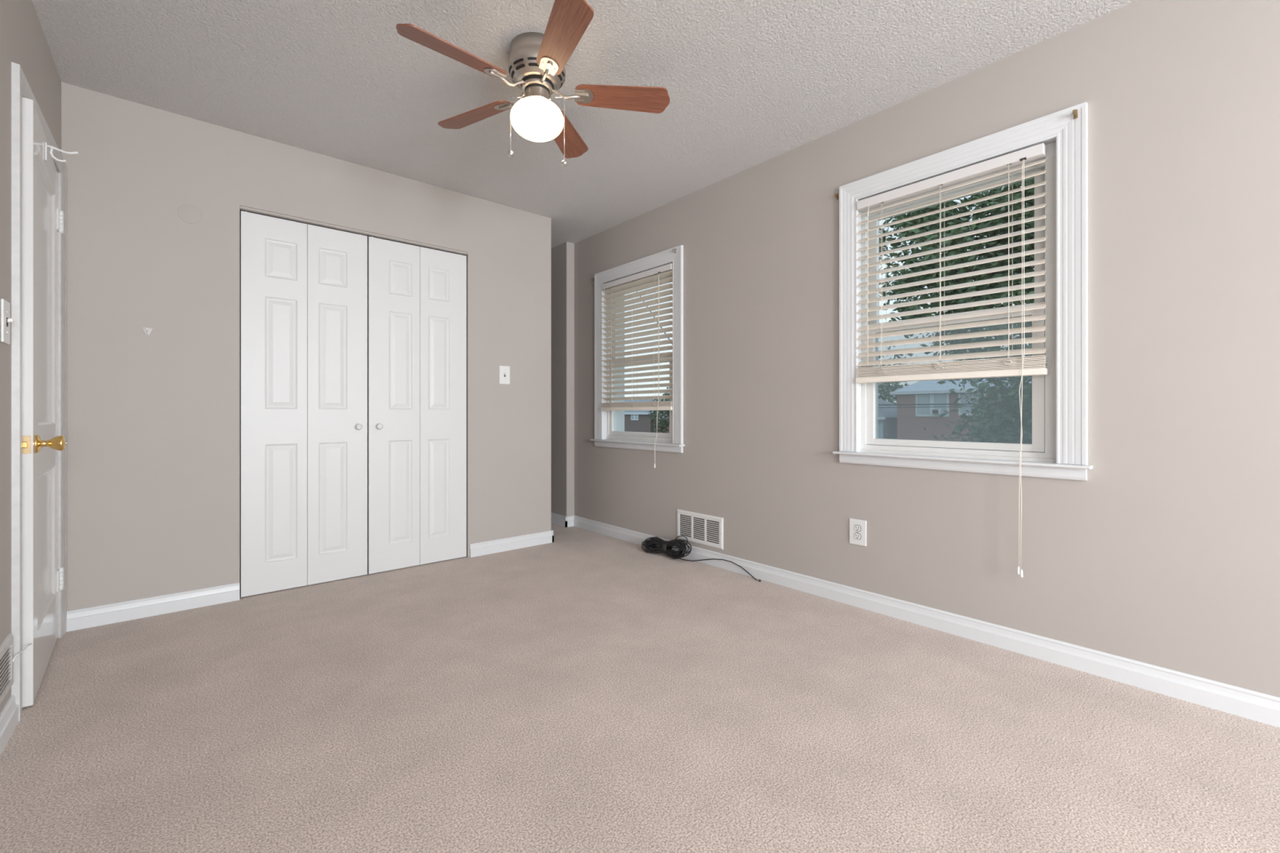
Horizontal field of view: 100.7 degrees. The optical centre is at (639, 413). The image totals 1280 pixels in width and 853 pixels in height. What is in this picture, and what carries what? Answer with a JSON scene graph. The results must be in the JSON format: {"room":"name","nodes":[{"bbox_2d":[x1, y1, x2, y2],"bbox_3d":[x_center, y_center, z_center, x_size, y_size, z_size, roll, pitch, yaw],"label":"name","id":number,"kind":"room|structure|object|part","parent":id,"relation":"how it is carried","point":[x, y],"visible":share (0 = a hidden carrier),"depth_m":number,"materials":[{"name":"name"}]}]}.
{"room":"empty bedroom","nodes":[
{"label":"empty bedroom","id":0,"kind":"room"},
{"bbox_2d":[0,0,61,713],"bbox_3d":[-1.197,-0.252,0.683,0.115,2.640,9.600,0,0,-41],"label":"wall","id":1,"kind":"structure","parent":0,"point":[23,41],"depth_m":1.62,"materials":[{"name":"beige paint"}]},
{"bbox_2d":[0,633,13,704],"bbox_3d":[-1.814,0.762,1.492,0.010,0.165,0.410,0,0,-41],"label":"air vent","id":2,"kind":"object","parent":1,"relation":"in","point":[6,646],"visible":1,"depth_m":1.59,"materials":[{"name":"white metal"}]},
{"bbox_2d":[12,643,31,662],"bbox_3d":[-1.961,0.756,1.686,0.010,0.016,0.121,0,0,-32],"label":"door stop","id":3,"kind":"object","parent":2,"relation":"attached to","point":[30,643],"visible":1,"depth_m":1.67,"materials":[{"name":"white plastic"}]},
{"bbox_2d":[0,298,13,344],"bbox_3d":[-1.897,-0.275,1.595,0.020,0.128,0.080,0,0,-41],"label":"light switch","id":4,"kind":"object","parent":1,"relation":"attached to","point":[6,320],"visible":1,"depth_m":1.58,"materials":[{"name":"white plastic"}]},
{"bbox_3d":[-1.902,-0.275,1.591,0.006,0.128,0.080,0,0,-41],"label":"wall plate","id":5,"kind":"part","parent":4,"relation":"part of","materials":[{"name":"white plastic"}]},
{"bbox_2d":[0,694,18,755],"bbox_3d":[-0.048,0.924,-0.545,0.015,0.088,5.839,0,0,-41],"label":"baseboard","id":6,"kind":"structure","parent":1,"relation":"attached to","point":[9,716],"depth_m":1.58,"materials":[{"name":"white paint"}]},
{"bbox_2d":[11,62,66,721],"bbox_3d":[-2.301,-0.066,1.973,0.132,2.068,0.916,0,0,-41],"label":"trim","id":7,"kind":"structure","parent":1,"relation":"attached to","point":[20,87],"depth_m":1.71,"materials":[{"name":"white paint"}]},
{"bbox_2d":[22,97,66,707],"bbox_3d":[-2.251,-0.037,2.042,0.108,1.994,0.787,0,0,-43],"label":"door","id":8,"kind":"structure","parent":1,"relation":"in","point":[42,220],"depth_m":1.82,"materials":[{"name":"white paint"}]},
{"bbox_3d":[-2.013,0.102,1.737,0.025,0.058,0.002,0,0,-43],"label":"latch plate","id":9,"kind":"part","parent":8,"relation":"part of","materials":[{"name":"gold metal"}]},
{"bbox_3d":[-2.018,0.102,1.818,0.070,0.064,0.064,0,0,-43],"label":"knob","id":10,"kind":"part","parent":8,"relation":"part of","materials":[{"name":"gold metal"}]},
{"bbox_2d":[44,142,78,162],"bbox_3d":[-2.172,-0.972,1.994,0.087,0.067,0.016,0,0,-38],"label":"coat hook","id":11,"kind":"object","parent":8,"relation":"attached to","point":[46,145],"visible":1,"depth_m":1.98,"materials":[{"name":"white plastic"}]},
{"bbox_3d":[-2.204,-0.972,1.969,0.005,0.067,0.016,0,0,-43],"label":"mounting plate","id":12,"kind":"part","parent":11,"relation":"part of","materials":[{"name":"white plastic"}]},
{"bbox_2d":[61,81,551,611],"bbox_3d":[-2.225,-0.252,3.801,2.610,2.640,1.740,0,0,-41],"label":"wall","id":13,"kind":"structure","parent":0,"point":[153,420],"depth_m":2.65,"materials":[{"name":"beige paint"}]},
{"bbox_2d":[142,327,152,335],"bbox_3d":[-2.348,-0.393,2.530,0.036,0.034,0.020,0,0,-41],"label":"wall hook","id":14,"kind":"object","parent":13,"relation":"attached to","point":[147,331],"visible":1,"depth_m":2.53,"materials":[{"name":"grey plastic"}]},
{"bbox_2d":[177,204,201,223],"bbox_3d":[-2.238,-0.992,2.638,0.092,0.092,0.002,0,0,-41],"label":"cover plate","id":15,"kind":"object","parent":13,"relation":"attached to","point":[189,214],"visible":1,"depth_m":2.64,"materials":[{"name":"grey"}]},
{"bbox_2d":[240,210,367,597],"bbox_3d":[-1.861,-0.057,2.977,0.606,2.037,0.062,0,0,-41],"label":"door","id":16,"kind":"structure","parent":13,"relation":"in","point":[304,286],"depth_m":2.96,"materials":[{"name":"white paint"}]},
{"bbox_3d":[-1.659,0.077,3.132,0.037,0.037,0.032,0,0,-41],"label":"knob","id":17,"kind":"part","parent":16,"relation":"part of","materials":[{"name":"white paint"}]},
{"bbox_2d":[66,530,554,631],"bbox_3d":[-2.177,0.924,3.833,2.525,0.088,1.755,0,0,-41],"label":"baseboard","id":18,"kind":"structure","parent":13,"relation":"attached to","point":[89,617],"depth_m":2.60,"materials":[{"name":"white paint"}]},
{"bbox_2d":[240,205,467,255],"bbox_3d":[-1.638,-1.079,3.188,1.228,0.015,0.046,0,0,-41],"label":"trim","id":19,"kind":"structure","parent":13,"relation":"attached to","point":[250,210],"depth_m":3.10,"materials":[{"name":"beige paint"}]},
{"bbox_2d":[367,235,466,573],"bbox_3d":[-1.397,-0.057,3.378,0.603,2.037,0.062,0,0,-41],"label":"door","id":20,"kind":"structure","parent":13,"relation":"in","point":[416,295],"depth_m":3.36,"materials":[{"name":"white paint"}]},
{"bbox_3d":[-1.573,0.077,3.206,0.037,0.037,0.032,0,0,-41],"label":"knob","id":21,"kind":"part","parent":20,"relation":"part of","materials":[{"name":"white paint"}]},
{"bbox_2d":[499,365,510,384],"bbox_3d":[-0.951,-0.273,3.740,0.080,0.128,0.020,0,0,-41],"label":"light switch","id":22,"kind":"object","parent":13,"relation":"attached to","point":[504,371],"visible":1,"depth_m":3.74,"materials":[{"name":"white plastic"}]},
{"bbox_2d":[31,0,1137,248],"bbox_3d":[-0.444,-1.572,1.388,4.045,0.200,9.320,0,0,-41],"label":"ceiling","id":23,"kind":"structure","parent":0,"point":[748,83],"depth_m":2.29,"materials":[{"name":"white paint"}]},
{"bbox_2d":[395,0,670,166],"bbox_3d":[-0.445,-1.238,2.120,1.007,0.468,1.040,0,0,-41],"label":"ceiling fan","id":24,"kind":"object","parent":23,"relation":"hanging from","point":[537,61],"visible":1,"depth_m":2.08,"materials":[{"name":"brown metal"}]},
{"bbox_3d":[-0.673,-1.304,1.915,0.393,0.006,0.126,0,16,-43],"label":"blade","id":25,"kind":"part","parent":24,"relation":"part of","materials":[{"name":"brown wood"}]},
{"bbox_3d":[-0.721,-1.304,2.322,0.393,0.006,0.126,0,16,29],"label":"blade","id":26,"kind":"part","parent":24,"relation":"part of","materials":[{"name":"brown wood"}]},
{"bbox_3d":[-0.496,-1.174,2.151,0.060,0.225,0.005,0,0,0],"label":"pull chain","id":27,"kind":"part","parent":24,"relation":"part of","materials":[{"name":"silver metal"}]},
{"bbox_3d":[-0.417,-1.190,2.151,0.214,0.141,0.214,0,0,-41],"label":"glass globe","id":28,"kind":"part","parent":24,"relation":"part of","materials":[{"name":"white glass"}]},
{"bbox_3d":[-0.337,-1.155,2.151,0.062,0.263,0.005,0,0,0],"label":"pull chain","id":29,"kind":"part","parent":24,"relation":"part of","materials":[{"name":"silver metal"}]},
{"bbox_3d":[-0.271,-1.304,1.835,0.126,0.006,0.393,17,-7,-24],"label":"blade","id":30,"kind":"part","parent":24,"relation":"part of","materials":[{"name":"brown wood"}]},
{"bbox_3d":[-0.348,-1.304,2.493,0.126,0.006,0.393,-16,-3,11],"label":"blade","id":31,"kind":"part","parent":24,"relation":"part of","materials":[{"name":"brown wood"}]},
{"bbox_3d":[-0.070,-1.304,2.192,0.393,0.006,0.126,0,-16,-7],"label":"blade","id":32,"kind":"part","parent":24,"relation":"part of","materials":[{"name":"brown wood"}]},
{"bbox_2d":[0,523,1279,852],"bbox_3d":[-0.444,1.068,1.388,4.045,0.200,9.320,0,0,-41],"label":"floor","id":33,"kind":"structure","parent":0,"point":[584,691],"depth_m":1.62,"materials":[{"name":"beige carpet"}]},
{"bbox_2d":[640,535,760,582],"bbox_3d":[0.360,0.891,3.408,0.097,0.153,0.976,0,0,-43],"label":"coiled cable","id":34,"kind":"object","parent":33,"relation":"on","point":[665,547],"visible":1,"depth_m":3.55,"materials":[{"name":"black plastic"}]},
{"bbox_2d":[551,0,1279,697],"bbox_3d":[1.119,-0.252,2.754,0.303,2.840,9.700,0,0,-41],"label":"wall","id":35,"kind":"structure","parent":0,"point":[1167,553],"depth_m":2.02,"materials":[{"name":"beige paint"}]},
{"bbox_2d":[590,244,684,453],"bbox_3d":[0.040,-0.438,4.034,0.300,1.407,1.025,0,0,-41],"label":"window","id":36,"kind":"structure","parent":35,"relation":"in","point":[609,425],"depth_m":3.97,"materials":[{"name":"white paint"}]},
{"bbox_2d":[600,263,672,467],"bbox_3d":[-0.046,-0.329,3.960,0.100,1.418,0.809,0,0,-41],"label":"window blind","id":37,"kind":"object","parent":36,"relation":"attached to","point":[664,271],"visible":0.94,"depth_m":3.94,"materials":[{"name":"white plastic"}]},
{"bbox_3d":[-0.287,-0.548,4.236,0.015,0.902,0.006,0,0,-41],"label":"tilt cord","id":38,"kind":"part","parent":37,"relation":"part of","materials":[{"name":"white fabric"}]},
{"bbox_3d":[-0.205,-0.520,4.178,0.056,0.952,0.008,0,0,-41],"label":"ladder cord","id":39,"kind":"part","parent":37,"relation":"part of","materials":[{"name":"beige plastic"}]},
{"bbox_3d":[-0.030,-0.037,3.973,0.058,0.026,0.809,0,0,-41],"label":"rail","id":40,"kind":"part","parent":37,"relation":"part of","materials":[{"name":"white"}]},
{"bbox_3d":[0.115,-0.520,3.807,0.056,0.952,0.008,0,0,-41],"label":"ladder cord","id":41,"kind":"part","parent":37,"relation":"part of","materials":[{"name":"beige fabric"}]},
{"bbox_3d":[0.119,-0.324,3.736,0.046,1.348,0.008,0,0,-41],"label":"pull cord","id":42,"kind":"part","parent":37,"relation":"part of","materials":[{"name":"white fabric"}]},
{"bbox_3d":[0.119,-0.324,3.735,0.046,1.349,0.017,0,0,-41],"label":"pull cord","id":43,"kind":"part","parent":37,"relation":"part of","materials":[{"name":"white fabric"}]},
{"bbox_3d":[0.035,-0.422,4.029,0.122,1.260,0.816,0,0,-41],"label":"frame","id":44,"kind":"part","parent":36,"relation":"part of","materials":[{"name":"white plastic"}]},
{"bbox_3d":[0.002,-0.134,4.023,0.028,0.607,0.747,0,0,-41],"label":"sash","id":45,"kind":"part","parent":36,"relation":"part of","materials":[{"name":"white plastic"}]},
{"bbox_3d":[0.028,-0.694,4.046,0.028,0.593,0.747,0,0,-41],"label":"sash","id":46,"kind":"part","parent":36,"relation":"part of","materials":[{"name":"white plastic"}]},
{"bbox_2d":[676,509,723,549],"bbox_3d":[0.386,0.754,3.481,0.010,0.200,0.408,0,0,-41],"label":"air vent","id":47,"kind":"object","parent":35,"relation":"in","point":[699,528],"visible":0.99,"depth_m":3.47,"materials":[{"name":"white plastic"}]},
{"bbox_2d":[849,518,866,546],"bbox_3d":[1.093,0.595,2.664,0.009,0.128,0.088,0,0,-41],"label":"wall outlet","id":48,"kind":"object","parent":35,"relation":"attached to","point":[857,527],"visible":1,"depth_m":2.66,"materials":[{"name":"white plastic"}]},
{"bbox_2d":[853,533,861,539],"bbox_3d":[1.092,0.615,2.663,0.006,0.033,0.039,0,0,-41],"label":"receptacle","id":49,"kind":"object","parent":48,"relation":"attached to","point":[856,535],"depth_m":2.66,"materials":[{"name":"white plastic"}]},
{"bbox_2d":[853,524,861,532],"bbox_3d":[1.093,0.575,2.664,0.003,0.033,0.039,0,0,-41],"label":"receptacle","id":50,"kind":"object","parent":48,"relation":"attached to","point":[857,528],"depth_m":2.66,"materials":[{"name":"white plastic"}]},
{"bbox_2d":[551,512,1279,728],"bbox_3d":[1.028,0.924,2.676,0.093,0.088,9.300,0,0,-41],"label":"baseboard","id":51,"kind":"structure","parent":35,"relation":"attached to","point":[1253,705],"depth_m":2.16,"materials":[{"name":"white paint"}]},
{"bbox_2d":[832,102,1093,480],"bbox_3d":[1.431,-0.458,2.427,0.300,1.417,1.015,0,0,-41],"label":"window","id":52,"kind":"structure","parent":35,"relation":"in","point":[1058,449],"depth_m":2.18,"materials":[{"name":"white paint"}]},
{"bbox_2d":[855,142,1048,577],"bbox_3d":[1.334,-0.208,2.366,0.100,1.708,0.771,0,0,-41],"label":"window blind","id":53,"kind":"object","parent":52,"relation":"attached to","point":[1028,366],"visible":1,"depth_m":2.31,"materials":[{"name":"white plastic"}]},
{"bbox_3d":[1.122,-0.631,2.609,0.015,0.782,0.006,0,0,-41],"label":"tilt cord","id":54,"kind":"part","parent":53,"relation":"part of","materials":[{"name":"white fabric"}]},
{"bbox_3d":[1.161,-0.204,2.553,0.006,0.039,0.054,0,0,-41],"label":"slack cord","id":55,"kind":"part","parent":53,"relation":"part of","materials":[{"name":"beige fabric"}]},
{"bbox_3d":[1.180,-0.597,2.577,0.056,0.847,0.008,0,0,-41],"label":"ladder cord","id":56,"kind":"part","parent":53,"relation":"part of","materials":[{"name":"white fabric"}]},
{"bbox_3d":[1.331,-0.212,2.357,0.006,0.031,0.056,0,0,-41],"label":"slack cord","id":57,"kind":"part","parent":53,"relation":"part of","materials":[{"name":"beige fabric"}]},
{"bbox_3d":[1.352,-0.597,2.379,0.056,0.847,0.008,0,0,-41],"label":"ladder cord","id":58,"kind":"part","parent":53,"relation":"part of","materials":[{"name":"white fabric"}]},
{"bbox_3d":[1.350,-0.166,2.380,0.058,0.026,0.771,0,0,-41],"label":"rail","id":59,"kind":"part","parent":53,"relation":"part of","materials":[{"name":"white plastic"}]},
{"bbox_3d":[1.501,-0.208,2.161,0.006,0.023,0.049,0,0,-41],"label":"slack cord","id":60,"kind":"part","parent":53,"relation":"part of","materials":[{"name":"beige plastic"}]},
{"bbox_3d":[1.521,-0.597,2.183,0.056,0.847,0.008,0,0,-41],"label":"ladder cord","id":61,"kind":"part","parent":53,"relation":"part of","materials":[{"name":"white fabric"}]},
{"bbox_3d":[1.521,-0.203,2.116,0.046,1.638,0.006,0,0,-36],"label":"pull cord","id":62,"kind":"part","parent":53,"relation":"part of","materials":[{"name":"white fabric"}]},
{"bbox_3d":[1.521,-0.203,2.117,0.046,1.638,0.017,0,0,-41],"label":"pull cord","id":63,"kind":"part","parent":53,"relation":"part of","materials":[{"name":"white fabric"}]},
{"bbox_3d":[1.393,-0.147,2.417,0.028,0.605,0.737,0,0,-41],"label":"sash","id":64,"kind":"part","parent":52,"relation":"part of","materials":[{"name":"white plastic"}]},
{"bbox_3d":[1.419,-0.713,2.439,0.028,0.605,0.737,0,0,-41],"label":"sash","id":65,"kind":"part","parent":52,"relation":"part of","materials":[{"name":"white plastic"}]},
{"bbox_3d":[1.426,-0.442,2.423,0.122,1.270,0.806,0,0,-41],"label":"frame","id":66,"kind":"part","parent":52,"relation":"part of","materials":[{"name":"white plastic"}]},
{"bbox_2d":[1072,109,1077,119],"bbox_3d":[1.635,-1.130,1.995,0.024,0.032,0.012,0,0,-41],"label":"curtain rod bracket","id":67,"kind":"object","parent":52,"relation":"attached to","point":[1074,111],"visible":1,"depth_m":2.00,"materials":[{"name":"gold metal"}]},
{"label":"outside","id":68,"kind":"structure","parent":0,"visible":0},
{"bbox_3d":[18.755,4.218,49.304,87.100,0.300,170.000,0,0,-41],"label":"lawn","id":69,"kind":"structure","parent":68,"visible":0},
{"bbox_2d":[624,399,665,432],"bbox_3d":[0.051,1.208,51.827,8.320,5.720,11.940,0,0,-41],"label":"brick house","id":70,"kind":"structure","parent":69,"relation":"on","point":[634,420],"depth_m":46.09,"materials":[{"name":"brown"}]},
{"bbox_2d":[647,386,669,433],"bbox_3d":[4.057,-0.447,36.145,9.164,9.244,6.528,0,0,42],"label":"leafy tree","id":71,"kind":"object","parent":69,"relation":"on","point":[664,424],"visible":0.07,"depth_m":37.60,"materials":[{"name":"green plant"}]},
{"bbox_2d":[657,411,669,433],"bbox_3d":[7.052,0.968,44.198,7.720,6.200,8.840,0,0,-41],"label":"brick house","id":72,"kind":"structure","parent":69,"relation":"on","point":[658,411],"depth_m":44.34,"materials":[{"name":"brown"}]},
{"bbox_2d":[878,398,897,439],"bbox_3d":[13.901,1.343,35.446,7.080,5.450,8.100,0,0,-41],"label":"brick house","id":73,"kind":"structure","parent":69,"relation":"on","point":[887,417],"depth_m":31.14,"materials":[{"name":"grey"}]},
{"bbox_2d":[878,340,917,404],"bbox_3d":[19.278,-0.736,45.040,10.504,9.828,15.624,0,0,-41],"label":"leafy tree","id":74,"kind":"object","parent":69,"relation":"on","point":[888,388],"visible":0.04,"depth_m":41.24,"materials":[{"name":"green plant"}]},
{"bbox_2d":[879,177,1034,444],"bbox_3d":[7.616,-0.830,9.678,7.283,10.500,6.171,0,0,14],"label":"leafy tree","id":75,"kind":"object","parent":69,"relation":"on","point":[1004,426],"visible":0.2,"depth_m":9.85,"materials":[{"name":"green plant"}]},
{"bbox_2d":[889,355,1031,444],"bbox_3d":[19.701,0.448,28.364,7.580,7.240,9.200,0,0,-41],"label":"building","id":76,"kind":"structure","parent":69,"relation":"on","point":[911,420],"depth_m":28.05,"materials":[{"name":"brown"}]},
{"bbox_3d":[15.431,-0.502,28.014,0.035,1.100,1.440,0,0,-41],"label":"pane","id":77,"kind":"part","parent":76,"relation":"part of","materials":[{"name":"grey glass"}]},
{"bbox_2d":[931,408,943,414],"bbox_3d":[15.448,-0.107,27.579,0.400,0.290,0.480,0,0,-41],"label":"air conditioner","id":78,"kind":"object","parent":76,"relation":"attached to","point":[934,411],"visible":0.91,"depth_m":27.42,"materials":[{"name":"white metal"}]},
{"bbox_3d":[16.655,-0.512,26.601,0.035,1.000,1.020,0,0,-41],"label":"pane","id":79,"kind":"part","parent":76,"relation":"part of","materials":[{"name":"grey glass"}]},
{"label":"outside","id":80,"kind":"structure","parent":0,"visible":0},
{"bbox_2d":[878,391,999,395],"bbox_3d":[3.827,-1.092,20.177,0.024,1.100,47.501,0,0,-41],"label":"utility wire","id":81,"kind":"object","parent":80,"point":[999,391],"visible":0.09,"depth_m":15.17,"materials":[{"name":"grey"}]},
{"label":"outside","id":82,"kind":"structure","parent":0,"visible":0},
{"bbox_2d":[878,405,971,408],"bbox_3d":[4.054,-0.480,20.374,0.024,0.626,47.501,0,0,-41],"label":"utility wire","id":83,"kind":"object","parent":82,"point":[965,406],"visible":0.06,"depth_m":15.49,"materials":[{"name":"grey"}]},
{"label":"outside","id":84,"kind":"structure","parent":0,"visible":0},
{"bbox_2d":[635,403,975,407],"bbox_3d":[4.319,-0.379,20.603,0.040,0.241,47.500,0,0,-41],"label":"utility wire","id":85,"kind":"object","parent":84,"point":[940,403],"visible":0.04,"depth_m":15.74,"materials":[{"name":"grey"}]}
]}

